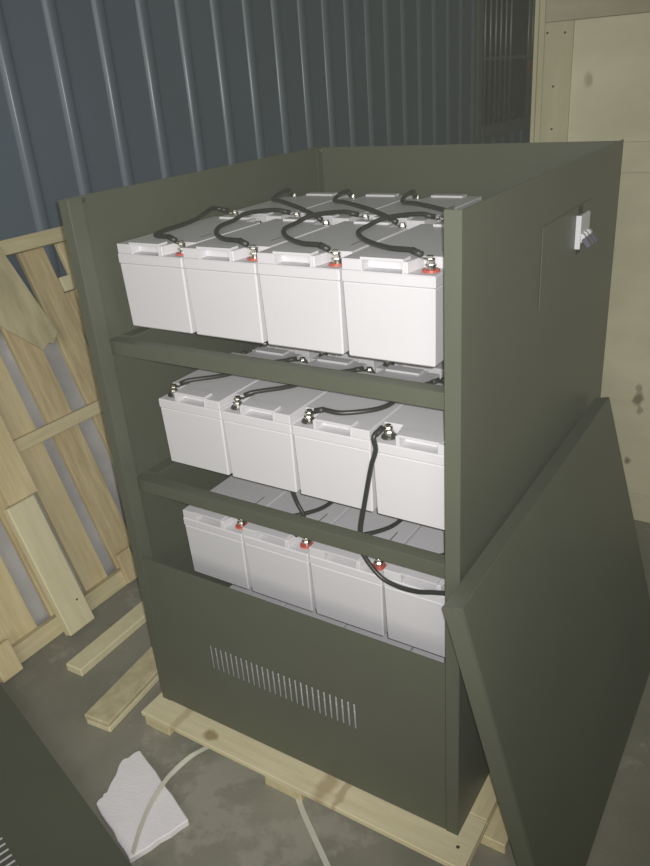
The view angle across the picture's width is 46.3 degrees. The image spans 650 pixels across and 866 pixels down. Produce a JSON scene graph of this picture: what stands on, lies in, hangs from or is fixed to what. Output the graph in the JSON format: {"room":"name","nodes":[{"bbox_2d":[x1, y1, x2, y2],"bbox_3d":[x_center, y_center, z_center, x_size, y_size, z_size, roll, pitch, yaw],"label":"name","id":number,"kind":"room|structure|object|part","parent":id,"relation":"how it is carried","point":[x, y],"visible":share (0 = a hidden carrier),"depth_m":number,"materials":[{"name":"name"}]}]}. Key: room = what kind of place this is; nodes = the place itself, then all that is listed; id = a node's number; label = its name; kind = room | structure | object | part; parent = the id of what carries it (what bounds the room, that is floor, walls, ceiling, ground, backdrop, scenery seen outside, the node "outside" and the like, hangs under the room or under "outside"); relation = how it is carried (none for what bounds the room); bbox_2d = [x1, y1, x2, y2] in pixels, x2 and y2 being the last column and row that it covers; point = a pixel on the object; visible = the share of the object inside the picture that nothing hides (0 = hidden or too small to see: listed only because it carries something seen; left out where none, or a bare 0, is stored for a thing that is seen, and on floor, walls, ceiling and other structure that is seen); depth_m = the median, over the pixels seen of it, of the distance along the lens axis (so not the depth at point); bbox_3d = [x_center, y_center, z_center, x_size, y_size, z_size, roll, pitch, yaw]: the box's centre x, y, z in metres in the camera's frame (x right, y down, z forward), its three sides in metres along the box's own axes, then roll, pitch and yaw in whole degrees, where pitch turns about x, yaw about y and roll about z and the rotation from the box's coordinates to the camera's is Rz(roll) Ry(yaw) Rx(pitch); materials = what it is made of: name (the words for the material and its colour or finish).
{"room":"warehouse","nodes":[
{"label":"warehouse","id":0,"kind":"room"},
{"bbox_2d":[0,0,529,302],"bbox_3d":[-0.427,-1.558,3.033,0.029,3.200,9.400,11,29,30],"label":"wall","id":1,"kind":"structure","parent":0,"point":[96,95],"depth_m":3.00,"materials":[{"name":"blue metal"}]},
{"bbox_2d":[475,0,535,141],"bbox_3d":[1.196,-2.978,5.670,0.458,1.990,1.960,11,29,30],"label":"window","id":2,"kind":"structure","parent":1,"relation":"in","point":[504,28],"depth_m":5.81,"materials":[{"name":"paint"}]},
{"bbox_3d":[1.396,-2.361,5.862,0.094,0.085,1.203,11,29,30],"label":"sill","id":3,"kind":"part","parent":2,"relation":"part of","materials":[{"name":"paint"}]},
{"bbox_3d":[1.370,-2.794,5.653,0.018,0.023,1.203,11,29,30],"label":"rail","id":4,"kind":"part","parent":2,"relation":"part of","materials":[{"name":"paint"}]},
{"bbox_3d":[1.433,-3.023,5.719,0.016,1.224,0.250,11,29,30],"label":"sheet panel","id":5,"kind":"part","parent":2,"relation":"part of","materials":[{"name":"grey metal"}]},
{"bbox_2d":[0,520,649,865],"bbox_3d":[1.595,0.301,2.581,5.800,0.060,9.400,11,29,30],"label":"floor","id":6,"kind":"structure","parent":0,"point":[235,818],"depth_m":1.73,"materials":[{"name":"concrete"}]},
{"bbox_2d":[3,495,94,635],"bbox_3d":[-0.807,0.391,2.232,0.170,0.405,0.094,11,29,30],"label":"plank","id":7,"kind":"object","parent":6,"relation":"on","point":[25,517],"visible":1,"depth_m":2.22,"materials":[{"name":"beige wood"}]},
{"bbox_2d":[0,331,126,625],"bbox_3d":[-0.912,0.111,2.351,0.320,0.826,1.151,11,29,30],"label":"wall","id":8,"kind":"structure","parent":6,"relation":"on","point":[20,577],"depth_m":2.46,"materials":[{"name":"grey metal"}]},
{"bbox_2d":[0,684,131,865],"bbox_3d":[-0.769,0.969,1.440,0.740,0.030,1.150,-24,31,-35],"label":"panel","id":9,"kind":"object","parent":6,"relation":"on","point":[45,820],"visible":1,"depth_m":1.67,"materials":[{"name":"green metal"}]},
{"bbox_2d":[0,226,137,682],"bbox_3d":[-0.864,-0.015,2.328,0.461,1.087,0.935,11,29,30],"label":"pallet","id":10,"kind":"object","parent":6,"relation":"on","point":[27,326],"visible":0.66,"depth_m":2.37,"materials":[{"name":"brown wood"}]},
{"bbox_3d":[-1.052,-0.511,2.224,0.034,0.045,0.900,-11,17,38],"label":"rail","id":11,"kind":"part","parent":10,"relation":"part of","materials":[{"name":"brown wood"}]},
{"bbox_3d":[-0.855,-0.007,2.349,0.034,0.039,0.900,-11,17,38],"label":"rail","id":12,"kind":"part","parent":10,"relation":"part of","materials":[{"name":"brown wood"}]},
{"bbox_3d":[-0.667,0.473,2.468,0.034,0.052,0.900,-11,17,38],"label":"rail","id":13,"kind":"part","parent":10,"relation":"part of","materials":[{"name":"brown wood"}]},
{"bbox_2d":[66,601,146,675],"bbox_3d":[-0.568,0.557,2.292,0.060,0.026,0.500,10,29,29],"label":"timber offcut","id":14,"kind":"object","parent":6,"relation":"on","point":[84,661],"visible":0.58,"depth_m":2.19,"materials":[{"name":"brown wood"}]},
{"bbox_2d":[84,647,158,731],"bbox_3d":[-0.461,0.629,2.108,0.080,0.036,0.503,8,28,25],"label":"timber offcut","id":15,"kind":"object","parent":6,"relation":"on","point":[121,698],"visible":0.48,"depth_m":1.98,"materials":[{"name":"brown wood"}]},
{"bbox_2d":[97,751,188,862],"bbox_3d":[-0.424,0.827,1.699,0.144,0.018,0.252,-21,30,-32],"label":"styrofoam piece","id":16,"kind":"object","parent":6,"relation":"on","point":[122,807],"visible":1,"depth_m":1.67,"materials":[{"name":"white plastic"}]},
{"bbox_2d":[131,746,208,854],"bbox_3d":[-0.352,0.802,1.699,0.052,0.011,0.305,8,28,25],"label":"strap","id":17,"kind":"object","parent":16,"relation":"on","point":[185,760],"visible":0.94,"depth_m":1.70,"materials":[{"name":"beige plastic"}]},
{"bbox_2d":[296,799,330,865],"bbox_3d":[-0.009,0.865,1.568,0.016,0.001,0.322,-13,26,-17],"label":"strap","id":18,"kind":"object","parent":6,"relation":"on","point":[304,815],"visible":0.91,"depth_m":1.61,"materials":[{"name":"beige plastic"}]},
{"bbox_2d":[141,692,509,865],"bbox_3d":[0.209,0.580,2.079,0.903,0.055,1.082,11,29,30],"label":"pallet","id":19,"kind":"object","parent":6,"relation":"on","point":[484,824],"visible":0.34,"depth_m":1.62,"materials":[{"name":"brown wood"}]},
{"bbox_2d":[58,139,623,835],"bbox_3d":[0.141,0.010,1.802,0.831,1.219,0.918,11,29,30],"label":"cabinet","id":20,"kind":"object","parent":19,"relation":"on","point":[528,264],"visible":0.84,"depth_m":1.55,"materials":[{"name":"metal"}]},
{"bbox_3d":[-0.433,0.114,1.673,0.026,1.219,0.034,11,29,30],"label":"post","id":21,"kind":"part","parent":20,"relation":"part of","materials":[{"name":"green metal"}]},
{"bbox_3d":[-0.204,-0.357,1.885,0.031,0.004,0.791,11,29,30],"label":"rail","id":22,"kind":"part","parent":20,"relation":"part of","materials":[{"name":"green metal"}]},
{"bbox_3d":[-0.182,-0.066,2.021,0.031,0.004,0.791,11,29,30],"label":"rail","id":23,"kind":"part","parent":20,"relation":"part of","materials":[{"name":"green metal"}]},
{"bbox_3d":[-0.162,0.187,2.139,0.031,0.004,0.791,11,29,30],"label":"rail","id":24,"kind":"part","parent":20,"relation":"part of","materials":[{"name":"green metal"}]},
{"bbox_2d":[117,215,261,333],"bbox_3d":[-0.258,-0.346,1.615,0.170,0.174,0.306,11,29,30],"label":"battery","id":25,"kind":"object","parent":20,"relation":"on","point":[153,269],"visible":0.56,"depth_m":1.50,"materials":[{"name":"grey plastic"}]},
{"bbox_3d":[-0.261,-0.395,1.592,0.170,0.020,0.306,11,29,30],"label":"lid","id":26,"kind":"part","parent":25,"relation":"part of","materials":[{"name":"grey plastic"}]},
{"bbox_3d":[-0.263,-0.412,1.584,0.167,0.019,0.303,11,29,30],"label":"plate","id":27,"kind":"part","parent":25,"relation":"part of","materials":[{"name":"grey plastic"}]},
{"bbox_2d":[153,206,238,244],"bbox_3d":[-0.279,-0.448,1.615,0.090,0.023,0.369,1,26,12],"label":"jumper cable","id":28,"kind":"object","parent":25,"relation":"on","point":[160,233],"visible":1,"depth_m":1.60,"materials":[{"name":"black plastic"}]},
{"bbox_3d":[-0.209,-0.063,2.012,0.002,1.217,0.916,11,29,30],"label":"panel","id":29,"kind":"part","parent":20,"relation":"part of","materials":[{"name":"green metal"}]},
{"bbox_2d":[159,347,301,474],"bbox_3d":[-0.198,-0.061,1.712,0.170,0.174,0.306,11,29,30],"label":"battery","id":30,"kind":"object","parent":20,"relation":"on","point":[191,412],"visible":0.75,"depth_m":1.60,"materials":[{"name":"grey plastic"}]},
{"bbox_3d":[-0.202,-0.110,1.690,0.170,0.020,0.306,11,29,30],"label":"lid","id":31,"kind":"part","parent":30,"relation":"part of","materials":[{"name":"grey plastic"}]},
{"bbox_3d":[-0.203,-0.128,1.681,0.167,0.019,0.303,11,29,30],"label":"plate","id":32,"kind":"part","parent":30,"relation":"part of","materials":[{"name":"grey plastic"}]},
{"bbox_2d":[170,356,305,388],"bbox_3d":[-0.184,-0.137,1.658,0.312,0.016,0.031,-14,27,-20],"label":"jumper cable","id":33,"kind":"object","parent":30,"relation":"on","point":[289,359],"visible":0.73,"depth_m":1.62,"materials":[{"name":"black plastic"}]},
{"bbox_2d":[183,475,287,588],"bbox_3d":[-0.168,0.204,1.835,0.170,0.174,0.306,11,29,30],"label":"battery","id":34,"kind":"object","parent":20,"relation":"on","point":[217,545],"visible":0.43,"depth_m":1.73,"materials":[{"name":"grey plastic"}]},
{"bbox_3d":[-0.172,0.156,1.813,0.170,0.020,0.306,11,29,30],"label":"lid","id":35,"kind":"part","parent":34,"relation":"part of","materials":[{"name":"grey plastic"}]},
{"bbox_3d":[-0.173,0.138,1.804,0.167,0.019,0.303,11,29,30],"label":"plate","id":36,"kind":"part","parent":34,"relation":"part of","materials":[{"name":"grey plastic"}]},
{"bbox_2d":[238,501,333,520],"bbox_3d":[-0.045,0.161,1.692,0.292,0.017,0.087,-15,27,-21],"label":"jumper cable","id":37,"kind":"object","parent":34,"relation":"attached to","point":[329,503],"visible":0.2,"depth_m":1.66,"materials":[{"name":"black plastic"}]},
{"bbox_2d":[210,584,286,679],"bbox_3d":[-0.184,0.495,1.917,0.170,0.174,0.306,11,29,30],"label":"battery","id":38,"kind":"object","parent":20,"relation":"on","point":[250,591],"visible":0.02,"depth_m":1.88,"materials":[{"name":"grey plastic"}]},
{"bbox_3d":[-0.188,0.447,1.895,0.170,0.020,0.306,11,29,30],"label":"lid","id":39,"kind":"part","parent":38,"relation":"part of","materials":[{"name":"grey plastic"}]},
{"bbox_3d":[-0.189,0.428,1.886,0.167,0.019,0.303,11,29,30],"label":"plate","id":40,"kind":"part","parent":38,"relation":"part of","materials":[{"name":"grey plastic"}]},
{"bbox_2d":[182,217,329,342],"bbox_3d":[-0.111,-0.317,1.527,0.170,0.174,0.306,11,29,30],"label":"battery","id":41,"kind":"object","parent":20,"relation":"on","point":[223,278],"visible":0.63,"depth_m":1.42,"materials":[{"name":"grey plastic"}]},
{"bbox_3d":[-0.115,-0.365,1.504,0.170,0.020,0.306,11,29,30],"label":"lid","id":42,"kind":"part","parent":41,"relation":"part of","materials":[{"name":"grey plastic"}]},
{"bbox_3d":[-0.116,-0.383,1.496,0.167,0.019,0.303,11,29,30],"label":"plate","id":43,"kind":"part","parent":41,"relation":"part of","materials":[{"name":"grey plastic"}]},
{"bbox_2d":[214,208,299,249],"bbox_3d":[-0.156,-0.419,1.532,0.138,0.023,0.369,1,26,12],"label":"jumper cable","id":44,"kind":"object","parent":41,"relation":"on","point":[240,241],"visible":1,"depth_m":1.59,"materials":[{"name":"black plastic"}]},
{"bbox_2d":[252,341,319,361],"bbox_3d":[-0.023,-0.191,1.960,0.170,0.174,0.306,11,29,30],"label":"battery","id":45,"kind":"object","parent":20,"relation":"on","point":[308,354],"visible":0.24,"depth_m":1.79,"materials":[{"name":"grey plastic"}]},
{"bbox_3d":[-0.028,-0.257,1.929,0.167,0.019,0.303,11,29,30],"label":"plate","id":46,"kind":"part","parent":45,"relation":"part of","materials":[{"name":"grey plastic"}]},
{"bbox_2d":[233,192,348,222],"bbox_3d":[-0.083,-0.476,1.863,0.170,0.174,0.306,11,29,30],"label":"battery","id":47,"kind":"object","parent":20,"relation":"on","point":[312,199],"visible":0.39,"depth_m":1.82,"materials":[{"name":"grey plastic"}]},
{"bbox_2d":[271,188,329,223],"bbox_3d":[-0.072,-0.526,1.742,0.083,0.028,0.461,-8,25,-8],"label":"jumper cable","id":48,"kind":"object","parent":47,"relation":"on","point":[274,198],"visible":0.97,"depth_m":1.68,"materials":[{"name":"black plastic"}]},
{"bbox_3d":[-0.087,0.540,1.630,0.747,0.430,0.002,11,29,30],"label":"panel","id":49,"kind":"part","parent":20,"relation":"part of","materials":[{"name":"green metal"}]},
{"bbox_2d":[240,603,347,705],"bbox_3d":[-0.038,0.524,1.830,0.170,0.174,0.306,11,29,30],"label":"battery","id":50,"kind":"object","parent":20,"relation":"on","point":[313,613],"visible":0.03,"depth_m":1.74,"materials":[{"name":"grey plastic"}]},
{"bbox_3d":[-0.042,0.476,1.808,0.170,0.020,0.306,11,29,30],"label":"lid","id":51,"kind":"part","parent":50,"relation":"part of","materials":[{"name":"grey plastic"}]},
{"bbox_3d":[-0.044,0.458,1.799,0.167,0.019,0.303,11,29,30],"label":"plate","id":52,"kind":"part","parent":50,"relation":"part of","materials":[{"name":"grey plastic"}]},
{"bbox_2d":[222,355,366,491],"bbox_3d":[-0.052,-0.032,1.625,0.170,0.174,0.306,11,29,30],"label":"battery","id":53,"kind":"object","parent":20,"relation":"on","point":[258,427],"visible":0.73,"depth_m":1.51,"materials":[{"name":"grey plastic"}]},
{"bbox_3d":[-0.056,-0.080,1.603,0.170,0.020,0.306,11,29,30],"label":"lid","id":54,"kind":"part","parent":53,"relation":"part of","materials":[{"name":"grey plastic"}]},
{"bbox_2d":[291,491,305,536],"bbox_3d":[-0.055,0.165,1.562,0.034,0.114,0.018,11,29,30],"label":"jumper cable","id":55,"kind":"object","parent":53,"relation":"hanging from","point":[294,495],"visible":0.48,"depth_m":1.56,"materials":[{"name":"black rubber"}]},
{"bbox_3d":[-0.057,-0.098,1.594,0.167,0.019,0.303,11,29,30],"label":"plate","id":56,"kind":"part","parent":53,"relation":"part of","materials":[{"name":"grey plastic"}]},
{"bbox_2d":[234,366,372,400],"bbox_3d":[-0.039,-0.107,1.571,0.312,0.016,0.031,-14,27,-20],"label":"jumper cable","id":57,"kind":"object","parent":53,"relation":"on","point":[361,368],"visible":0.7,"depth_m":1.53,"materials":[{"name":"black plastic"}]},
{"bbox_2d":[243,489,351,610],"bbox_3d":[-0.023,0.234,1.748,0.170,0.174,0.306,11,29,30],"label":"battery","id":58,"kind":"object","parent":20,"relation":"on","point":[279,565],"visible":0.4,"depth_m":1.64,"materials":[{"name":"grey plastic"}]},
{"bbox_3d":[-0.026,0.185,1.726,0.170,0.020,0.306,11,29,30],"label":"lid","id":59,"kind":"part","parent":58,"relation":"part of","materials":[{"name":"grey plastic"}]},
{"bbox_3d":[-0.028,0.167,1.717,0.167,0.019,0.303,11,29,30],"label":"plate","id":60,"kind":"part","parent":58,"relation":"part of","materials":[{"name":"grey plastic"}]},
{"bbox_2d":[303,519,402,539],"bbox_3d":[0.101,0.191,1.605,0.292,0.017,0.087,-15,27,-21],"label":"jumper cable","id":61,"kind":"object","parent":58,"relation":"attached to","point":[377,531],"visible":0.18,"depth_m":1.57,"materials":[{"name":"black plastic"}]},
{"bbox_3d":[0.039,-0.232,2.334,0.032,1.210,0.032,11,29,30],"label":"post","id":62,"kind":"part","parent":20,"relation":"part of","materials":[{"name":"green metal"}]},
{"bbox_2d":[257,219,406,354],"bbox_3d":[0.036,-0.287,1.439,0.170,0.174,0.306,11,29,30],"label":"battery","id":63,"kind":"object","parent":20,"relation":"on","point":[302,290],"visible":0.72,"depth_m":1.33,"materials":[{"name":"grey plastic"}]},
{"bbox_3d":[0.032,-0.335,1.416,0.170,0.020,0.306,11,29,30],"label":"lid","id":64,"kind":"part","parent":63,"relation":"part of","materials":[{"name":"grey plastic"}]},
{"bbox_2d":[281,209,368,254],"bbox_3d":[-0.015,-0.389,1.445,0.150,0.023,0.369,1,26,12],"label":"jumper cable","id":65,"kind":"object","parent":63,"relation":"on","point":[320,245],"visible":1,"depth_m":1.50,"materials":[{"name":"black plastic"}]},
{"bbox_3d":[0.031,-0.353,1.408,0.167,0.019,0.303,11,29,30],"label":"plate","id":66,"kind":"part","parent":63,"relation":"part of","materials":[{"name":"grey plastic"}]},
{"bbox_2d":[311,351,384,371],"bbox_3d":[0.122,-0.161,1.873,0.170,0.174,0.306,11,29,30],"label":"battery","id":67,"kind":"object","parent":20,"relation":"on","point":[374,363],"visible":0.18,"depth_m":1.71,"materials":[{"name":"grey plastic"}]},
{"bbox_3d":[0.117,-0.228,1.842,0.167,0.019,0.303,11,29,30],"label":"plate","id":68,"kind":"part","parent":67,"relation":"part of","materials":[{"name":"grey plastic"}]},
{"bbox_2d":[294,193,411,225],"bbox_3d":[0.064,-0.446,1.775,0.170,0.174,0.306,11,29,30],"label":"battery","id":69,"kind":"object","parent":20,"relation":"on","point":[373,200],"visible":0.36,"depth_m":1.74,"materials":[{"name":"grey plastic"}]},
{"bbox_2d":[333,189,406,226],"bbox_3d":[0.075,-0.497,1.654,0.083,0.028,0.461,-8,25,-8],"label":"jumper cable","id":70,"kind":"object","parent":69,"relation":"on","point":[336,200],"visible":0.98,"depth_m":1.58,"materials":[{"name":"black plastic"}]},
{"bbox_2d":[306,624,413,728],"bbox_3d":[0.107,0.554,1.743,0.170,0.174,0.306,11,29,30],"label":"battery","id":71,"kind":"object","parent":20,"relation":"on","point":[384,638],"visible":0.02,"depth_m":1.70,"materials":[{"name":"grey plastic"}]},
{"bbox_3d":[0.103,0.505,1.720,0.170,0.020,0.306,11,29,30],"label":"lid","id":72,"kind":"part","parent":71,"relation":"part of","materials":[{"name":"metal"}]},
{"bbox_3d":[0.102,0.487,1.712,0.167,0.019,0.303,11,29,30],"label":"plate","id":73,"kind":"part","parent":71,"relation":"part of","materials":[{"name":"grey plastic"}]},
{"bbox_2d":[309,507,421,635],"bbox_3d":[0.123,0.263,1.661,0.170,0.174,0.306,11,29,30],"label":"battery","id":74,"kind":"object","parent":20,"relation":"on","point":[346,590],"visible":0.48,"depth_m":1.55,"materials":[{"name":"grey plastic"}]},
{"bbox_3d":[0.119,0.215,1.639,0.170,0.020,0.306,11,29,30],"label":"lid","id":75,"kind":"part","parent":74,"relation":"part of","materials":[{"name":"grey plastic"}]},
{"bbox_3d":[0.118,0.197,1.630,0.167,0.019,0.303,11,29,30],"label":"plate","id":76,"kind":"part","parent":74,"relation":"part of","materials":[{"name":"grey plastic"}]},
{"bbox_2d":[292,365,439,511],"bbox_3d":[0.093,-0.002,1.538,0.170,0.174,0.306,11,29,30],"label":"battery","id":77,"kind":"object","parent":20,"relation":"on","point":[334,452],"visible":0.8,"depth_m":1.43,"materials":[{"name":"grey plastic"}]},
{"bbox_3d":[0.090,-0.051,1.515,0.170,0.020,0.306,11,29,30],"label":"lid","id":78,"kind":"part","parent":77,"relation":"part of","materials":[{"name":"grey plastic"}]},
{"bbox_3d":[0.088,-0.069,1.507,0.167,0.019,0.303,11,29,30],"label":"plate","id":79,"kind":"part","parent":77,"relation":"part of","materials":[{"name":"grey plastic"}]},
{"bbox_2d":[305,377,443,414],"bbox_3d":[0.119,-0.067,1.458,0.312,0.018,0.086,-14,27,-19],"label":"jumper cable","id":80,"kind":"object","parent":77,"relation":"on","point":[436,380],"visible":0.67,"depth_m":1.41,"materials":[{"name":"black plastic"}]},
{"bbox_2d":[341,222,443,366],"bbox_3d":[0.183,-0.257,1.351,0.170,0.174,0.306,11,29,30],"label":"battery","id":81,"kind":"object","parent":20,"relation":"on","point":[394,301],"visible":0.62,"depth_m":1.24,"materials":[{"name":"grey plastic"}]},
{"bbox_3d":[0.178,-0.323,1.320,0.167,0.019,0.303,11,29,30],"label":"plate","id":82,"kind":"part","parent":81,"relation":"part of","materials":[{"name":"grey plastic"}]},
{"bbox_3d":[0.179,-0.305,1.329,0.170,0.020,0.306,11,29,30],"label":"lid","id":83,"kind":"part","parent":81,"relation":"part of","materials":[{"name":"grey plastic"}]},
{"bbox_2d":[356,211,443,260],"bbox_3d":[0.128,-0.360,1.358,0.157,0.023,0.369,1,26,12],"label":"jumper cable","id":84,"kind":"object","parent":81,"relation":"on","point":[412,250],"visible":1,"depth_m":1.35,"materials":[{"name":"black plastic"}]},
{"bbox_2d":[372,383,444,529],"bbox_3d":[0.239,0.027,1.451,0.170,0.174,0.306,11,29,30],"label":"battery","id":85,"kind":"object","parent":20,"relation":"on","point":[409,466],"visible":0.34,"depth_m":1.35,"materials":[{"name":"grey plastic"}]},
{"bbox_2d":[358,423,444,595],"bbox_3d":[0.150,0.145,1.388,0.201,0.333,0.051,11,29,30],"label":"jumper cable","id":86,"kind":"object","parent":85,"relation":"hanging from","point":[388,426],"visible":0.86,"depth_m":1.41,"materials":[{"name":"black plastic"}]},
{"bbox_3d":[0.235,-0.021,1.428,0.170,0.020,0.306,11,29,30],"label":"lid","id":87,"kind":"part","parent":85,"relation":"part of","materials":[{"name":"grey plastic"}]},
{"bbox_3d":[0.234,-0.039,1.420,0.167,0.019,0.303,11,29,30],"label":"plate","id":88,"kind":"part","parent":85,"relation":"part of","materials":[{"name":"grey plastic"}]},
{"bbox_2d":[375,360,443,378],"bbox_3d":[0.268,-0.132,1.786,0.170,0.174,0.306,11,29,30],"label":"battery","id":89,"kind":"object","parent":20,"relation":"on","point":[439,369],"visible":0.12,"depth_m":1.65,"materials":[{"name":"grey plastic"}]},
{"bbox_3d":[0.263,-0.198,1.755,0.167,0.019,0.303,11,29,30],"label":"plate","id":90,"kind":"part","parent":89,"relation":"part of","materials":[{"name":"grey plastic"}]},
{"bbox_2d":[383,525,444,656],"bbox_3d":[0.269,0.293,1.574,0.170,0.174,0.306,11,29,30],"label":"battery","id":91,"kind":"object","parent":20,"relation":"on","point":[416,620],"visible":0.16,"depth_m":1.47,"materials":[{"name":"grey plastic"}]},
{"bbox_3d":[0.263,0.226,1.543,0.167,0.019,0.303,11,29,30],"label":"plate","id":92,"kind":"part","parent":91,"relation":"part of","materials":[{"name":"grey plastic"}]},
{"bbox_3d":[0.265,0.244,1.552,0.170,0.020,0.306,11,29,30],"label":"lid","id":93,"kind":"part","parent":91,"relation":"part of","materials":[{"name":"grey plastic"}]},
{"bbox_2d":[362,194,481,229],"bbox_3d":[0.211,-0.416,1.687,0.170,0.174,0.306,11,29,30],"label":"battery","id":94,"kind":"object","parent":20,"relation":"on","point":[443,200],"visible":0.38,"depth_m":1.65,"materials":[{"name":"grey plastic"}]},
{"bbox_2d":[400,190,445,211],"bbox_3d":[0.222,-0.467,1.567,0.083,0.028,0.461,-8,25,-8],"label":"jumper cable","id":95,"kind":"object","parent":94,"relation":"on","point":[403,201],"visible":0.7,"depth_m":1.58,"materials":[{"name":"black plastic"}]},
{"bbox_2d":[411,647,445,675],"bbox_3d":[0.253,0.583,1.656,0.170,0.174,0.306,11,29,30],"label":"battery","id":96,"kind":"object","parent":20,"relation":"on","point":[415,650],"visible":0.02,"depth_m":1.67,"materials":[{"name":"grey plastic"}]},
{"bbox_3d":[0.221,0.247,1.281,0.026,1.219,0.034,11,29,30],"label":"post","id":97,"kind":"part","parent":20,"relation":"part of","materials":[{"name":"green metal"}]},
{"bbox_2d":[437,200,481,221],"bbox_3d":[0.357,-0.387,1.599,0.170,0.174,0.306,11,29,30],"label":"battery","id":98,"kind":"object","parent":20,"relation":"on","point":[476,201],"visible":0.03,"depth_m":1.62,"materials":[{"name":"grey plastic"}]},
{"bbox_3d":[0.371,-0.173,2.154,0.795,1.214,0.002,11,29,30],"label":"panel","id":99,"kind":"part","parent":20,"relation":"part of","materials":[{"name":"green metal"}]},
{"bbox_3d":[0.466,0.074,1.608,0.002,1.217,0.916,11,29,30],"label":"panel","id":100,"kind":"part","parent":20,"relation":"part of","materials":[{"name":"green metal"}]},
{"bbox_3d":[0.463,-0.350,1.456,0.002,0.145,0.315,11,29,30],"label":"plate","id":101,"kind":"part","parent":20,"relation":"part of","materials":[{"name":"green metal"}]},
{"bbox_2d":[443,397,649,865],"bbox_3d":[0.538,0.419,1.607,0.220,0.697,0.907,11,29,30],"label":"panel","id":102,"kind":"object","parent":6,"relation":"on","point":[549,627],"visible":1,"depth_m":1.47,"materials":[{"name":"metal"}]},
{"bbox_2d":[530,0,649,522],"bbox_3d":[1.452,-0.656,2.434,1.347,1.813,0.920,11,29,30],"label":"crate","id":103,"kind":"object","parent":6,"relation":"on","point":[591,75],"visible":0.48,"depth_m":2.20,"materials":[{"name":"beige wood"}]}
]}

